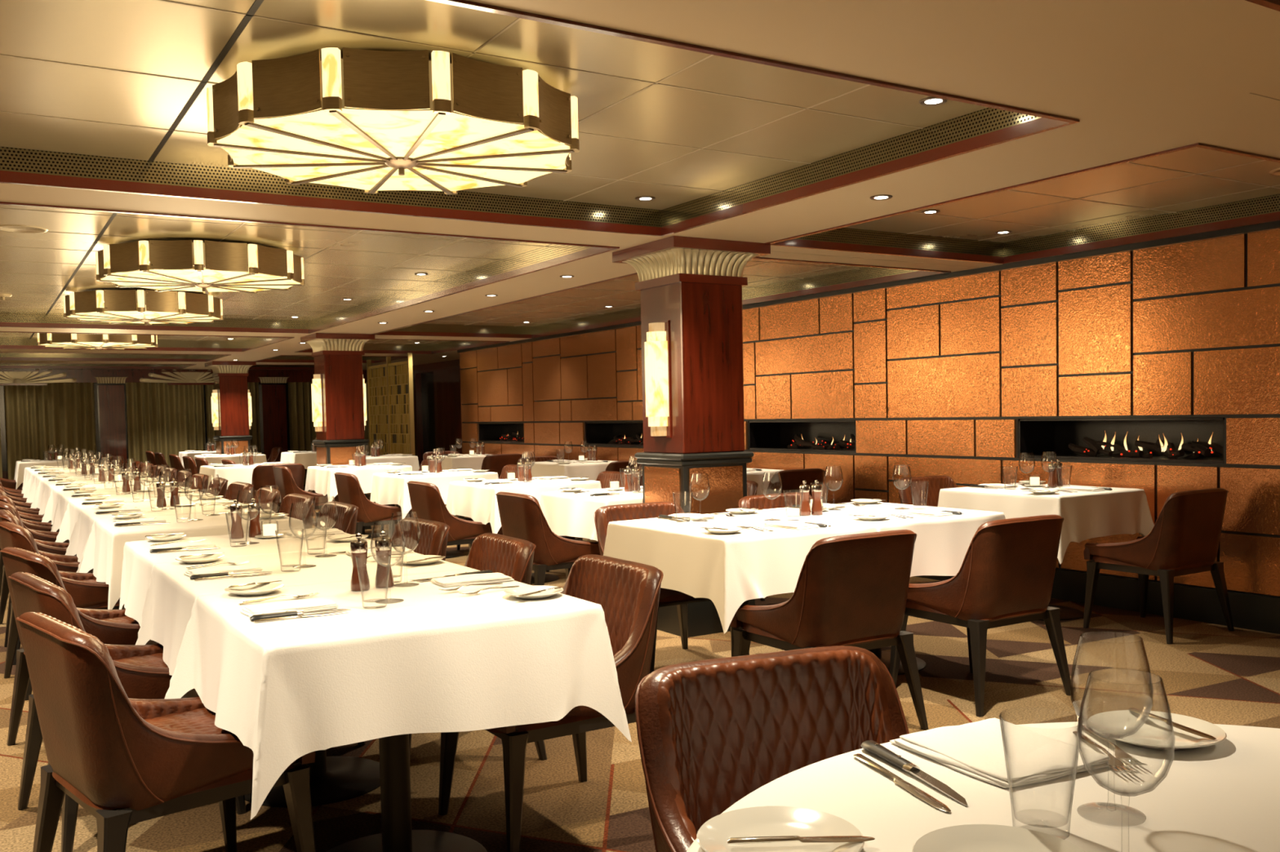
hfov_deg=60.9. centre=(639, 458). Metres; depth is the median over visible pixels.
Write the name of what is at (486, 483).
steak knife
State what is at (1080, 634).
bowl
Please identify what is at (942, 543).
tablecloth
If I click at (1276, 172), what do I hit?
ceiling speaker
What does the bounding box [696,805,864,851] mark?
bread plate
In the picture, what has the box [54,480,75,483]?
bread plate
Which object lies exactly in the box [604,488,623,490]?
saucer
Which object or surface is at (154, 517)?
fork
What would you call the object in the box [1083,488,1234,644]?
armchair
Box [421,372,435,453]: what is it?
door
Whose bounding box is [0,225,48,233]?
ceiling speaker
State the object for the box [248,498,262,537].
pepper mill
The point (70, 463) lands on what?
pepper mill
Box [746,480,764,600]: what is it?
armchair
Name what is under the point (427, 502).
armchair
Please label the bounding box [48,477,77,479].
napkin
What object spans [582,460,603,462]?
napkin
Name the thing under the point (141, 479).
napkin
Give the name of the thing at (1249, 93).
trim
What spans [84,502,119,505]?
table knife
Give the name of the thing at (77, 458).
pepper mill
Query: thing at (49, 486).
tablecloth
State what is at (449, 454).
napkin
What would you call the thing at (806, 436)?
gas fireplace
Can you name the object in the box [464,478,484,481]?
bread plate
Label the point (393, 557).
fork
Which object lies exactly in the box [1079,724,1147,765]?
fork
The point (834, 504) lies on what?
fork
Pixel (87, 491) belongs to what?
bread plate
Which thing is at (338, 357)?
column
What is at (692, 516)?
napkin
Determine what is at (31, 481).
tablecloth
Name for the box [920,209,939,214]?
recessed light
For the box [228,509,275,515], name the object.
napkin
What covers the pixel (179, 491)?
bread plate
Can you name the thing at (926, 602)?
seat cushion
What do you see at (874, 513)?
fork
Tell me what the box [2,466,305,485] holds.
wall
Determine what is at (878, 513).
fork
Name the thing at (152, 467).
wine glass
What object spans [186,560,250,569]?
fork
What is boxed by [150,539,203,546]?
fork
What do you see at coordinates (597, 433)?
gas fireplace
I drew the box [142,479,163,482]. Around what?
bread plate
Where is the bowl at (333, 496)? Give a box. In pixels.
[311,496,337,530]
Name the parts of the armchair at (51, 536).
leg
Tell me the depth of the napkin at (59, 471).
11.25 m
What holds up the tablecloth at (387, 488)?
on the dining table at (449, 554)
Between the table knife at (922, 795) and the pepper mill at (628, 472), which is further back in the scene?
the pepper mill at (628, 472)
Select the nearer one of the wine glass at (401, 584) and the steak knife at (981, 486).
the wine glass at (401, 584)
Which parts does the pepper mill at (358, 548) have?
knob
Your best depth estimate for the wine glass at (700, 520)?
4.97 m
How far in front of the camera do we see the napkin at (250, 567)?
3.57 m
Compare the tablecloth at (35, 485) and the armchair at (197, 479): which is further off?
the tablecloth at (35, 485)
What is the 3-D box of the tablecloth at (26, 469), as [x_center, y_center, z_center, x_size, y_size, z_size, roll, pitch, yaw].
[-6.777,0.280,12.931,1.103,0.370,0.920,-3,3,-32]
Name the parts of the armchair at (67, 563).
leg, leg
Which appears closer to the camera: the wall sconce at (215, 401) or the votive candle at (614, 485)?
the votive candle at (614, 485)
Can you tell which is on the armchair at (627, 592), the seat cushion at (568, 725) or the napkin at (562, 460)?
the seat cushion at (568, 725)
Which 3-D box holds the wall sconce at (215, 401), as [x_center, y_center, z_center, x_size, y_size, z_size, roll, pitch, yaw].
[-6.771,-0.775,17.321,0.091,0.660,0.190,-3,3,-32]
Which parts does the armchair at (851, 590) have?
leg, rail, seat frame, leg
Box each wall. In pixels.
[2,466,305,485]
[412,359,462,466]
[459,228,1279,597]
[459,361,462,454]
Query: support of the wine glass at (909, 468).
on the tablecloth at (942, 543)
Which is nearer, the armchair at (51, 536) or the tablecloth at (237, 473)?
the armchair at (51, 536)
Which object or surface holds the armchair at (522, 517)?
on the floor
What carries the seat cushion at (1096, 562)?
on the armchair at (1184, 537)
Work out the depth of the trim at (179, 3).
4.89 m
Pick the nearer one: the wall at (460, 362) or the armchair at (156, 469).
the armchair at (156, 469)
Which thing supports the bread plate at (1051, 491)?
on the tablecloth at (1086, 515)
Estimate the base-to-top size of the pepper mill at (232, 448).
0.165 m
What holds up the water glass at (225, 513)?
on the tablecloth at (138, 562)
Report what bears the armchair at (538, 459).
on the floor
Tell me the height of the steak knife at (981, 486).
0.015 m
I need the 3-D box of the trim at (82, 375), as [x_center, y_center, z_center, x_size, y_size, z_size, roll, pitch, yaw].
[-9.563,-1.418,18.627,10.500,0.235,0.190,-3,3,-32]
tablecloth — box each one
[13,459,89,489]
[21,465,107,493]
[22,467,116,493]
[22,470,122,497]
[26,473,130,508]
[30,476,150,515]
[39,480,164,522]
[41,484,183,532]
[52,488,203,542]
[55,495,229,555]
[65,502,248,573]
[79,510,304,609]
[119,527,374,644]
[135,546,472,697]
[164,568,631,819]
[178,450,216,468]
[193,453,266,464]
[199,463,275,490]
[280,451,316,469]
[304,463,413,502]
[365,455,419,471]
[369,470,498,519]
[426,453,486,470]
[446,476,601,533]
[531,460,614,480]
[539,485,643,541]
[603,511,878,633]
[686,721,1279,851]
[746,467,781,495]
[756,502,1005,577]
[937,483,1154,564]
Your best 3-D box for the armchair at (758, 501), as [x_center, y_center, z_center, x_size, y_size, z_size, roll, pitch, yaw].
[0.894,0.595,5.856,0.591,0.789,0.579,-3,3,-32]
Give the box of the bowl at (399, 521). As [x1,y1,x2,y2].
[370,520,404,567]
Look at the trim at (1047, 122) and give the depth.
5.36 m
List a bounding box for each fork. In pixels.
[112,517,156,522]
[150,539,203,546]
[152,538,206,544]
[186,560,249,568]
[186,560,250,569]
[196,503,230,506]
[238,592,314,604]
[242,591,319,602]
[288,533,334,538]
[300,536,328,540]
[350,554,405,558]
[366,556,401,562]
[440,582,502,591]
[458,586,519,595]
[708,513,737,516]
[735,525,765,531]
[740,525,773,531]
[834,503,861,506]
[874,513,906,518]
[878,513,914,518]
[1072,731,1139,773]
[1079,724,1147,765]
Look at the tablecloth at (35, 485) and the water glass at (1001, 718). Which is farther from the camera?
the tablecloth at (35, 485)
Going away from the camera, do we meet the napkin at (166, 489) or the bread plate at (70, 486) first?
the napkin at (166, 489)
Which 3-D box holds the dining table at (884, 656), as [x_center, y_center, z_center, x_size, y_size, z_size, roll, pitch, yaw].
[1.139,0.634,5.335,0.776,0.745,0.891,-3,3,-32]
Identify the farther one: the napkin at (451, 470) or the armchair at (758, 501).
the napkin at (451, 470)
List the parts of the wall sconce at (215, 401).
lamp shade, lamp shade, lamp shade, plate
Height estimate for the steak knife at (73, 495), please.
0.014 m
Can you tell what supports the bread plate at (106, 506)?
on the tablecloth at (82, 529)
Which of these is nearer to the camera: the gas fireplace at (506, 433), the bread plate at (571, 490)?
the bread plate at (571, 490)
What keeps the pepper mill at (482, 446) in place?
on the tablecloth at (460, 462)
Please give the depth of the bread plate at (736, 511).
5.29 m
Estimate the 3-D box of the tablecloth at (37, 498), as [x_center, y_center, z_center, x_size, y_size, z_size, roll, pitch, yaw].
[-4.984,0.364,9.969,1.092,0.362,0.874,-3,3,-32]
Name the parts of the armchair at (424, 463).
leg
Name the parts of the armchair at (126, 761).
leg, leg, seat frame, leg, leg, rail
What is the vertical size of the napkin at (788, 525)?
0.016 m
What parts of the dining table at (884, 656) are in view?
column post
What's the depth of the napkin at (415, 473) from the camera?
9.60 m
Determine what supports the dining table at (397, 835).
on the floor
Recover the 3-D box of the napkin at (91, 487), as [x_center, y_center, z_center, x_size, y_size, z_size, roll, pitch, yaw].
[-4.306,0.228,8.350,0.231,0.016,0.134,-3,3,-34]
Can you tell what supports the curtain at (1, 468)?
hanging from the wall at (5, 473)
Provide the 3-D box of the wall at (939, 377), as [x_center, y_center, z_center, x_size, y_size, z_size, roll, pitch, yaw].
[2.595,-0.389,8.139,1.040,2.500,17.960,-3,3,-32]
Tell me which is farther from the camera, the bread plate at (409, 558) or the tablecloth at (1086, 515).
the tablecloth at (1086, 515)
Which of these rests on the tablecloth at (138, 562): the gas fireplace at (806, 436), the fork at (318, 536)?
the fork at (318, 536)
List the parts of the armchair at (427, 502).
seat frame, rail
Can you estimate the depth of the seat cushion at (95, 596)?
5.17 m
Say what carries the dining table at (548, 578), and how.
on the floor
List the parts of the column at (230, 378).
copper panel, neck moulding, dado rail, copper panel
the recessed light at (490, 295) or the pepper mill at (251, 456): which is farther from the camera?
the pepper mill at (251, 456)
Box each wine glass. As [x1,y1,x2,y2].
[138,466,154,501]
[158,471,175,510]
[184,480,204,520]
[202,478,220,515]
[235,489,260,544]
[288,503,317,568]
[311,496,337,557]
[370,520,404,601]
[388,511,420,585]
[689,474,710,521]
[761,472,782,520]
[824,466,843,511]
[892,467,911,509]
[1018,453,1035,489]
[1040,451,1057,488]
[1070,634,1153,822]
[1076,672,1174,802]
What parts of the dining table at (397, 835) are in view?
column post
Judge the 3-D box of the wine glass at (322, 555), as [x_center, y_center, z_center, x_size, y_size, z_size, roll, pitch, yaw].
[-1.147,0.247,3.961,0.092,0.217,0.092,0,3,27]
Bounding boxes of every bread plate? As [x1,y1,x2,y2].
[40,470,55,471]
[44,472,62,475]
[49,475,68,479]
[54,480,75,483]
[62,484,84,488]
[71,489,96,493]
[81,496,109,500]
[94,503,124,508]
[110,513,144,519]
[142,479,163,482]
[144,534,186,542]
[175,554,224,564]
[177,488,197,493]
[196,495,223,499]
[222,503,248,507]
[224,582,284,595]
[259,513,288,519]
[316,464,332,466]
[327,534,368,542]
[385,471,402,473]
[395,555,444,564]
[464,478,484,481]
[470,470,488,472]
[503,585,563,599]
[555,462,571,463]
[560,488,584,492]
[568,477,588,480]
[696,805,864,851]
[703,526,743,533]
[725,508,758,514]
[851,498,881,503]
[853,514,890,520]
[911,824,1085,851]
[1018,480,1045,484]
[1028,489,1059,494]
[1086,710,1226,750]
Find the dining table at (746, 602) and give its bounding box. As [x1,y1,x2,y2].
[730,600,749,657]
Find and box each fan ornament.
[0,368,76,385]
[139,369,214,385]
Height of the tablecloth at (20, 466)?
0.371 m
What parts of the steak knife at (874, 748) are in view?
handle, blade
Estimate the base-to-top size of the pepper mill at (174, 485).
0.165 m
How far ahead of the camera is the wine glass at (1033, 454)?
6.48 m
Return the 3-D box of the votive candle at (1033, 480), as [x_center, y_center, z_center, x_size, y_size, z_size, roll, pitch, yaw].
[2.432,0.132,6.703,0.068,0.067,0.068,-3,3,-32]
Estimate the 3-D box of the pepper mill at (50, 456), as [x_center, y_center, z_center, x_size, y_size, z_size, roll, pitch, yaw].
[-8.408,-0.063,15.508,0.055,0.165,0.055,-3,3,-32]
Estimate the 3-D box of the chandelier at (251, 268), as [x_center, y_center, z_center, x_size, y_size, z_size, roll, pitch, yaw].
[-2.749,-1.182,6.848,1.208,0.258,1.208,1,3,43]
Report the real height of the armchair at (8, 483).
0.789 m
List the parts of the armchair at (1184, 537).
rail, leg, leg, seat frame, leg, leg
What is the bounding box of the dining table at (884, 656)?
[867,647,925,675]
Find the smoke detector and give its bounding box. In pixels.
[0,293,12,300]
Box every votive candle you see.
[93,468,98,473]
[113,475,121,480]
[139,481,149,490]
[177,493,191,505]
[261,520,278,537]
[348,460,355,464]
[421,464,428,471]
[506,471,515,479]
[577,455,584,460]
[608,479,619,489]
[808,496,822,509]
[1028,476,1040,485]
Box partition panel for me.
[366,352,414,456]
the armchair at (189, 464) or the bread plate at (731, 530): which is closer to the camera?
the bread plate at (731, 530)
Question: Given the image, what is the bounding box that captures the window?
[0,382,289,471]
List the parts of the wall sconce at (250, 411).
lamp shade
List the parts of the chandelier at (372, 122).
bronze panel, bronze panel, bronze panel, bronze panel, plate, bronze panel, bronze panel, bronze panel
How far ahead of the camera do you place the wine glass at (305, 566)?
3.69 m
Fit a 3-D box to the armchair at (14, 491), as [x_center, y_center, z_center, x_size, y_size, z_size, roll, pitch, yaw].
[-7.283,0.475,12.657,0.579,0.789,0.591,-3,3,-34]
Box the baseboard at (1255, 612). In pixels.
[915,568,1279,634]
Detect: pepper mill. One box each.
[48,448,52,460]
[53,448,57,460]
[67,454,73,468]
[75,453,79,468]
[80,457,87,474]
[88,457,94,474]
[97,462,105,481]
[107,462,114,481]
[121,469,130,492]
[133,469,141,491]
[155,479,166,506]
[169,478,179,506]
[207,441,210,451]
[211,441,214,451]
[226,444,230,454]
[230,499,244,538]
[231,444,234,454]
[242,450,247,465]
[248,450,253,465]
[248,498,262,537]
[350,533,369,591]
[355,450,359,466]
[360,450,366,465]
[371,444,375,456]
[374,531,394,587]
[375,444,380,456]
[429,454,435,472]
[435,453,442,472]
[475,442,479,454]
[480,442,484,454]
[517,459,524,481]
[524,459,532,480]
[586,445,592,460]
[592,445,597,461]
[624,466,632,491]
[631,465,640,490]
[799,480,810,515]
[811,480,822,515]
[1047,459,1057,487]
[1053,459,1062,486]
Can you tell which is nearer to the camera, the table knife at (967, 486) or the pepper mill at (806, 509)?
the pepper mill at (806, 509)
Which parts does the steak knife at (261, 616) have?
handle, blade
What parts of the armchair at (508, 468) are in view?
leg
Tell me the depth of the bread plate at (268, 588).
3.17 m
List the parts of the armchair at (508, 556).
leg, leg, leg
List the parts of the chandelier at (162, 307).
bronze panel, bronze panel, bronze panel, bronze panel, plate, bronze panel, bronze panel, bronze panel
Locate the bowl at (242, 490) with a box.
[235,489,260,520]
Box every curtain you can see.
[0,429,2,478]
[4,382,97,479]
[125,382,205,471]
[204,382,260,453]
[288,382,368,484]
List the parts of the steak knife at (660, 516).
handle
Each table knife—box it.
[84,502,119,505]
[98,511,139,514]
[116,523,166,526]
[155,547,221,553]
[194,573,271,580]
[253,611,348,622]
[407,574,453,581]
[593,493,626,496]
[656,516,683,521]
[853,753,951,812]
[967,486,996,488]
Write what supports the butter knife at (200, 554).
on the bread plate at (211, 557)
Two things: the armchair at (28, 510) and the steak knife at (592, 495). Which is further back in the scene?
the armchair at (28, 510)
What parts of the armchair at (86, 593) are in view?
leg, leg, seat frame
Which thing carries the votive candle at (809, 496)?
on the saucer
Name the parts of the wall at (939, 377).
copper panel, copper panel, copper panel, copper panel, copper panel, copper panel, copper panel, copper panel, copper panel, copper panel, copper panel, copper panel, copper panel, copper panel, copper panel, copper panel, copper panel, copper panel, copper panel, copper panel, copper panel, copper panel, copper panel, copper panel, copper panel, copper panel, copper panel, copper panel, copper panel, copper panel, copper panel, copper panel, copper panel, copper panel, copper panel, copper panel, copper panel, copper panel, copper panel, copper panel, copper panel, copper panel, copper panel, copper panel, copper panel, copper panel, copper panel, copper panel, copper panel, copper panel, copper panel, copper panel, copper panel, copper panel, copper panel, copper panel, copper panel, copper panel, copper panel, copper panel, copper panel, copper panel, copper panel, copper panel, copper panel, copper panel, copper panel, copper panel, copper panel, copper panel, copper panel, copper panel, copper panel, copper panel, copper panel, copper panel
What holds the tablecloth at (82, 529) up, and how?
on the dining table
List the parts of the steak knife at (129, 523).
blade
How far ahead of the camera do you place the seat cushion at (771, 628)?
4.11 m
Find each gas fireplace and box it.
[478,422,524,443]
[585,422,643,447]
[748,420,856,453]
[1018,417,1224,464]
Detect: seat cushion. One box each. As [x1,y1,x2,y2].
[23,616,138,654]
[52,708,302,809]
[78,578,119,608]
[113,653,199,697]
[280,502,328,506]
[356,506,408,522]
[462,534,479,539]
[484,715,604,734]
[533,539,599,564]
[658,594,707,604]
[741,602,899,647]
[905,579,1047,620]
[1089,555,1214,569]
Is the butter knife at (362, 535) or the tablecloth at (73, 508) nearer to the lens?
the butter knife at (362, 535)
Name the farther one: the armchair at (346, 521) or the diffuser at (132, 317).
the diffuser at (132, 317)
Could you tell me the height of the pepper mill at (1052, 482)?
0.165 m
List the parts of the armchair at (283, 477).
seat frame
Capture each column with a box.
[204,360,256,454]
[300,333,374,529]
[612,235,770,637]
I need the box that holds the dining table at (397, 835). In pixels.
[325,733,487,851]
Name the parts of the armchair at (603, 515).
leg, rail, leg, seat frame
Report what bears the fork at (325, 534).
on the tablecloth at (138, 562)
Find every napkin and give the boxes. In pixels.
[33,468,57,471]
[40,471,63,472]
[44,474,70,475]
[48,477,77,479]
[56,481,87,484]
[62,486,96,490]
[70,492,107,496]
[83,499,124,502]
[93,507,140,512]
[106,471,130,473]
[113,518,166,524]
[128,478,155,480]
[142,482,169,485]
[149,541,215,549]
[164,487,191,490]
[178,493,213,497]
[183,564,262,576]
[198,500,240,505]
[211,464,234,466]
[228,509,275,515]
[240,597,337,617]
[262,462,281,464]
[286,528,344,536]
[323,465,347,467]
[346,546,413,555]
[372,462,394,465]
[394,471,422,475]
[431,572,514,587]
[447,468,474,471]
[448,453,462,455]
[470,454,486,456]
[478,480,512,484]
[537,475,569,479]
[553,459,570,462]
[580,490,620,495]
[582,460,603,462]
[667,513,715,519]
[763,521,819,529]
[809,503,845,509]
[889,717,1110,788]
[898,509,953,516]
[979,484,1017,488]
[1058,486,1106,491]
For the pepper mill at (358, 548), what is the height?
0.165 m
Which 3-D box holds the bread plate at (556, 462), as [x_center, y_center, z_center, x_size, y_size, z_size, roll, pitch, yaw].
[-0.775,0.043,11.115,0.164,0.016,0.164,-3,3,-32]
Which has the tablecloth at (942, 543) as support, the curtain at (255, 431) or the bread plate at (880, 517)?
the bread plate at (880, 517)
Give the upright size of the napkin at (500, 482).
0.016 m
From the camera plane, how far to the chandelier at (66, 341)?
11.91 m
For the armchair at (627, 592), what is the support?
on the floor
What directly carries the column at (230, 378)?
on the floor
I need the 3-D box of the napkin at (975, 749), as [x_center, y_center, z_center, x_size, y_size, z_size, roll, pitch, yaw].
[0.511,0.414,1.557,0.207,0.016,0.240,-2,3,-26]
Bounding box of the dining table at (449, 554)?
[445,551,465,558]
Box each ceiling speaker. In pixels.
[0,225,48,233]
[1269,168,1279,176]
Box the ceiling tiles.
[0,0,1279,344]
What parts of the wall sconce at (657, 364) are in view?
lamp shade, lamp shade, lamp shade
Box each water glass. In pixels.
[173,495,192,522]
[225,512,249,546]
[275,529,303,572]
[302,516,328,554]
[355,556,391,608]
[393,537,405,582]
[672,492,692,522]
[782,490,803,520]
[910,483,928,509]
[999,712,1082,839]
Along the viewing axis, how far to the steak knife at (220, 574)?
3.48 m
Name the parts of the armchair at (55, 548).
leg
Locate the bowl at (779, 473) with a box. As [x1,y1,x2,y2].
[761,472,782,499]
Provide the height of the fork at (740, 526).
0.011 m
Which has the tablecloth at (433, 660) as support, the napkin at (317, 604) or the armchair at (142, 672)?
the napkin at (317, 604)
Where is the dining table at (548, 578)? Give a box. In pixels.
[530,573,559,584]
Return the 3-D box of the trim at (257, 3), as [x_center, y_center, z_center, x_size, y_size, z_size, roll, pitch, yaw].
[-4.057,-1.329,7.801,0.018,0.012,23.600,-3,3,-32]
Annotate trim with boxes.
[0,0,1279,344]
[0,0,1279,369]
[0,107,1279,367]
[0,368,367,382]
[30,0,264,337]
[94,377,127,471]
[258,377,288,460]
[457,221,1279,352]
[773,93,1279,267]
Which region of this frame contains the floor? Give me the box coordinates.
[0,485,1279,851]
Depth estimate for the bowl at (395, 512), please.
3.23 m
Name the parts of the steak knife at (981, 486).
handle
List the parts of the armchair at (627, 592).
leg, rail, leg, seat frame, leg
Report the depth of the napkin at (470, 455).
13.78 m
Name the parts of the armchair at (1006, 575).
leg, leg, seat frame, leg, leg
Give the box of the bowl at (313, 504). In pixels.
[288,503,317,539]
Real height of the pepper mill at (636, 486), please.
0.165 m
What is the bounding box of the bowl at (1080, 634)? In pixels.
[1070,634,1153,738]
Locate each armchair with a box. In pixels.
[0,477,22,489]
[0,480,31,507]
[0,483,39,515]
[0,486,44,522]
[0,489,52,551]
[0,494,58,595]
[0,501,69,624]
[0,509,79,665]
[0,521,119,700]
[0,546,159,764]
[2,486,22,493]
[4,489,23,497]
[6,494,27,502]
[8,572,246,851]
[16,612,315,851]
[105,455,115,466]
[129,461,142,471]
[137,462,153,476]
[145,451,156,466]
[148,465,164,479]
[154,452,170,469]
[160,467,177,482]
[168,454,184,474]
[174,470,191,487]
[182,456,197,476]
[188,473,208,493]
[195,457,208,473]
[207,477,228,498]
[221,459,235,464]
[224,481,253,503]
[251,463,304,504]
[253,487,279,513]
[266,447,282,462]
[272,465,338,513]
[278,493,315,528]
[315,501,358,534]
[333,472,413,538]
[357,533,546,760]
[380,459,436,532]
[391,517,449,560]
[407,480,502,551]
[422,450,459,460]
[438,554,663,851]
[456,464,525,550]
[480,453,523,478]
[495,492,599,585]
[518,456,559,465]
[545,471,632,572]
[594,502,730,673]
[605,460,642,486]
[635,645,909,851]
[638,464,642,485]
[730,529,928,729]
[738,492,812,603]
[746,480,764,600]
[765,468,825,496]
[889,515,1073,716]
[897,475,957,577]
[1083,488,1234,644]
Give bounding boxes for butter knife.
[95,503,117,505]
[111,512,143,515]
[144,533,183,537]
[178,552,223,557]
[228,580,282,587]
[260,513,288,516]
[333,534,368,539]
[404,555,445,563]
[515,586,561,596]
[698,527,728,530]
[727,835,875,844]
[737,507,763,510]
[850,515,877,517]
[859,497,884,500]
[1128,707,1216,739]
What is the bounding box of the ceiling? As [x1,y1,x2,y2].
[0,0,1279,369]
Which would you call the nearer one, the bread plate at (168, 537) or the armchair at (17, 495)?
the bread plate at (168, 537)
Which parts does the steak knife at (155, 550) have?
handle, blade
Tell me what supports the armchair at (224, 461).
on the floor
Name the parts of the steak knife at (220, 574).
handle, blade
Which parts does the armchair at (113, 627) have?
leg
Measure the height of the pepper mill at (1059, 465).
0.165 m
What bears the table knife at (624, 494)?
on the tablecloth at (566, 513)
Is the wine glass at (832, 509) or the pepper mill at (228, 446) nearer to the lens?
the wine glass at (832, 509)
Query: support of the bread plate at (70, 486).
on the tablecloth at (51, 506)
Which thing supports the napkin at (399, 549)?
on the tablecloth at (171, 595)
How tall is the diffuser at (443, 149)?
0.016 m
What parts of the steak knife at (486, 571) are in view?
blade, handle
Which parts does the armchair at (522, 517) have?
leg, seat frame, leg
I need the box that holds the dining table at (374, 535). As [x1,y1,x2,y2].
[361,526,381,538]
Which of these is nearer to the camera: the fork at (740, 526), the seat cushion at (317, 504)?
the fork at (740, 526)
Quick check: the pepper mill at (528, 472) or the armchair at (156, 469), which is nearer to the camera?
the pepper mill at (528, 472)
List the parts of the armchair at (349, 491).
leg, seat frame, leg, rail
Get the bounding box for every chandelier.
[37,333,157,351]
[62,289,223,325]
[95,240,304,293]
[206,47,579,195]
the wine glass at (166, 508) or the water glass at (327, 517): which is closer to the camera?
the water glass at (327, 517)
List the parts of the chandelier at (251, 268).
bronze panel, bronze panel, bronze panel, bronze panel, plate, bronze panel, bronze panel, bronze panel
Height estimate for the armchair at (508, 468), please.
0.789 m
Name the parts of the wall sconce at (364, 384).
lamp shade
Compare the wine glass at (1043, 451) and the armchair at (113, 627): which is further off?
the wine glass at (1043, 451)
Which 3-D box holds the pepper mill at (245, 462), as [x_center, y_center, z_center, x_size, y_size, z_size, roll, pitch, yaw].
[-4.493,-0.011,12.373,0.055,0.165,0.055,-3,3,-32]
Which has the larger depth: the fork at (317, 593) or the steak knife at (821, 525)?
the steak knife at (821, 525)
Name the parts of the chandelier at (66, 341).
bronze panel, bronze panel, bronze panel, bronze panel, bronze panel, bronze panel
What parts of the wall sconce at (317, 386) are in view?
lamp shade, lamp shade, lamp shade, plate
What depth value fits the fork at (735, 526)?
4.57 m
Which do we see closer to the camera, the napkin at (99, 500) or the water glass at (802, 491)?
the water glass at (802, 491)
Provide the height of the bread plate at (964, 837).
0.016 m
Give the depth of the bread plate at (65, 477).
10.09 m
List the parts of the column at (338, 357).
copper panel, neck moulding, dado rail, copper panel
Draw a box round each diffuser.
[40,342,155,348]
[67,311,219,324]
[101,269,300,292]
[217,108,569,191]
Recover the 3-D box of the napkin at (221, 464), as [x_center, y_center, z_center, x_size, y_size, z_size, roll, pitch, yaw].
[-4.656,0.076,12.154,0.231,0.016,0.135,-3,3,-34]
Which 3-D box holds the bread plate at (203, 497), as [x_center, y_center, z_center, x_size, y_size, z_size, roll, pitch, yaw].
[-2.778,0.252,7.032,0.164,0.016,0.164,-3,3,-32]
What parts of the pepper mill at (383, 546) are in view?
knob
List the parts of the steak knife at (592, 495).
handle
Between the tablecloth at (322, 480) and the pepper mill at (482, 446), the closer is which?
the tablecloth at (322, 480)
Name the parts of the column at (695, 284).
copper panel, neck moulding, dado rail, copper panel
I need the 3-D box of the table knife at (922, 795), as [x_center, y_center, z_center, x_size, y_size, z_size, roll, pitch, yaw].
[0.344,0.427,1.447,0.019,0.006,0.235,-2,2,-18]
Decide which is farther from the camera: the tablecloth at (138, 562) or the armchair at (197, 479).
the armchair at (197, 479)
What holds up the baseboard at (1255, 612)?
attached to the wall at (939, 377)
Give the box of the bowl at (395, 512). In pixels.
[388,511,420,554]
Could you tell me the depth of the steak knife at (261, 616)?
2.75 m
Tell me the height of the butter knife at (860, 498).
0.006 m
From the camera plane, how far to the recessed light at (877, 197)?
4.87 m
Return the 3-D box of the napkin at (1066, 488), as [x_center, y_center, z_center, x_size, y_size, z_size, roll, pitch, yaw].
[2.575,0.175,6.339,0.134,0.016,0.231,-3,3,-34]
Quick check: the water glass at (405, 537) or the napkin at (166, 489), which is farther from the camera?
the napkin at (166, 489)
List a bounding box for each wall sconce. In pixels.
[210,389,219,431]
[248,389,252,429]
[311,373,323,432]
[362,374,366,430]
[644,320,671,437]
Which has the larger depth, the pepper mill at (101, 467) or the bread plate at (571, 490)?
the pepper mill at (101, 467)
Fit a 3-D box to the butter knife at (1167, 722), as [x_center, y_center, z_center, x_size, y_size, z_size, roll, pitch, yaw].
[0.793,0.394,1.627,0.019,0.006,0.165,-2,3,-18]
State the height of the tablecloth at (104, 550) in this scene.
0.370 m
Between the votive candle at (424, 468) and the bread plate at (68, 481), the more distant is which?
the votive candle at (424, 468)
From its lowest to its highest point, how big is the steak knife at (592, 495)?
0.015 m
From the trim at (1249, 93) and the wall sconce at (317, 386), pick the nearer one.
the trim at (1249, 93)
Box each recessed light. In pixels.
[414,273,427,275]
[484,294,497,297]
[560,275,574,278]
[635,195,655,201]
[870,195,892,199]
[919,97,948,106]
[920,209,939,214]
[995,231,1011,234]
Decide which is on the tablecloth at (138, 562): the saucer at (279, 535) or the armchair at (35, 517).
the saucer at (279, 535)
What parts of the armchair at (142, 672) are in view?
leg, leg, leg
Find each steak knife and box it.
[62,488,85,490]
[71,494,111,497]
[81,502,123,504]
[95,511,145,514]
[114,522,168,526]
[149,546,219,552]
[190,571,272,579]
[249,608,351,621]
[283,527,334,533]
[336,544,401,554]
[417,569,493,582]
[484,482,515,484]
[590,493,615,496]
[658,514,690,521]
[791,504,810,507]
[804,522,826,527]
[860,740,967,805]
[938,510,962,515]
[969,484,1003,488]
[1094,487,1111,490]
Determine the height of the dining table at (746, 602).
0.745 m
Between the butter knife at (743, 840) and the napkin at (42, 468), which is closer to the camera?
the butter knife at (743, 840)
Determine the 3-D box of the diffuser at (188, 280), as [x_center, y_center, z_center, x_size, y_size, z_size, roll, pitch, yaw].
[-2.747,-1.107,6.851,1.186,0.016,1.186,1,3,43]
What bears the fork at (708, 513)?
on the tablecloth at (729, 571)
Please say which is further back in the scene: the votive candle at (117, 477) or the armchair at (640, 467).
the armchair at (640, 467)
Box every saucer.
[136,489,154,492]
[174,503,195,506]
[254,533,284,538]
[503,478,517,480]
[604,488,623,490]
[1024,484,1045,486]
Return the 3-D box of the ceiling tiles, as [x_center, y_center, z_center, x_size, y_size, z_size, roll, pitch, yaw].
[-3.099,-1.398,8.388,10.800,0.060,24.400,-3,3,-32]
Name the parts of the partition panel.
post, post, post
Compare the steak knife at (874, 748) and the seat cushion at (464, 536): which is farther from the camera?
the seat cushion at (464, 536)
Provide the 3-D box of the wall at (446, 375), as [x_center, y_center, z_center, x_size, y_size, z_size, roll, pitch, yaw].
[-3.405,-0.712,18.767,0.120,2.500,6.440,-3,3,-32]
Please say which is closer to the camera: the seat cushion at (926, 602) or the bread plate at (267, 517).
the seat cushion at (926, 602)

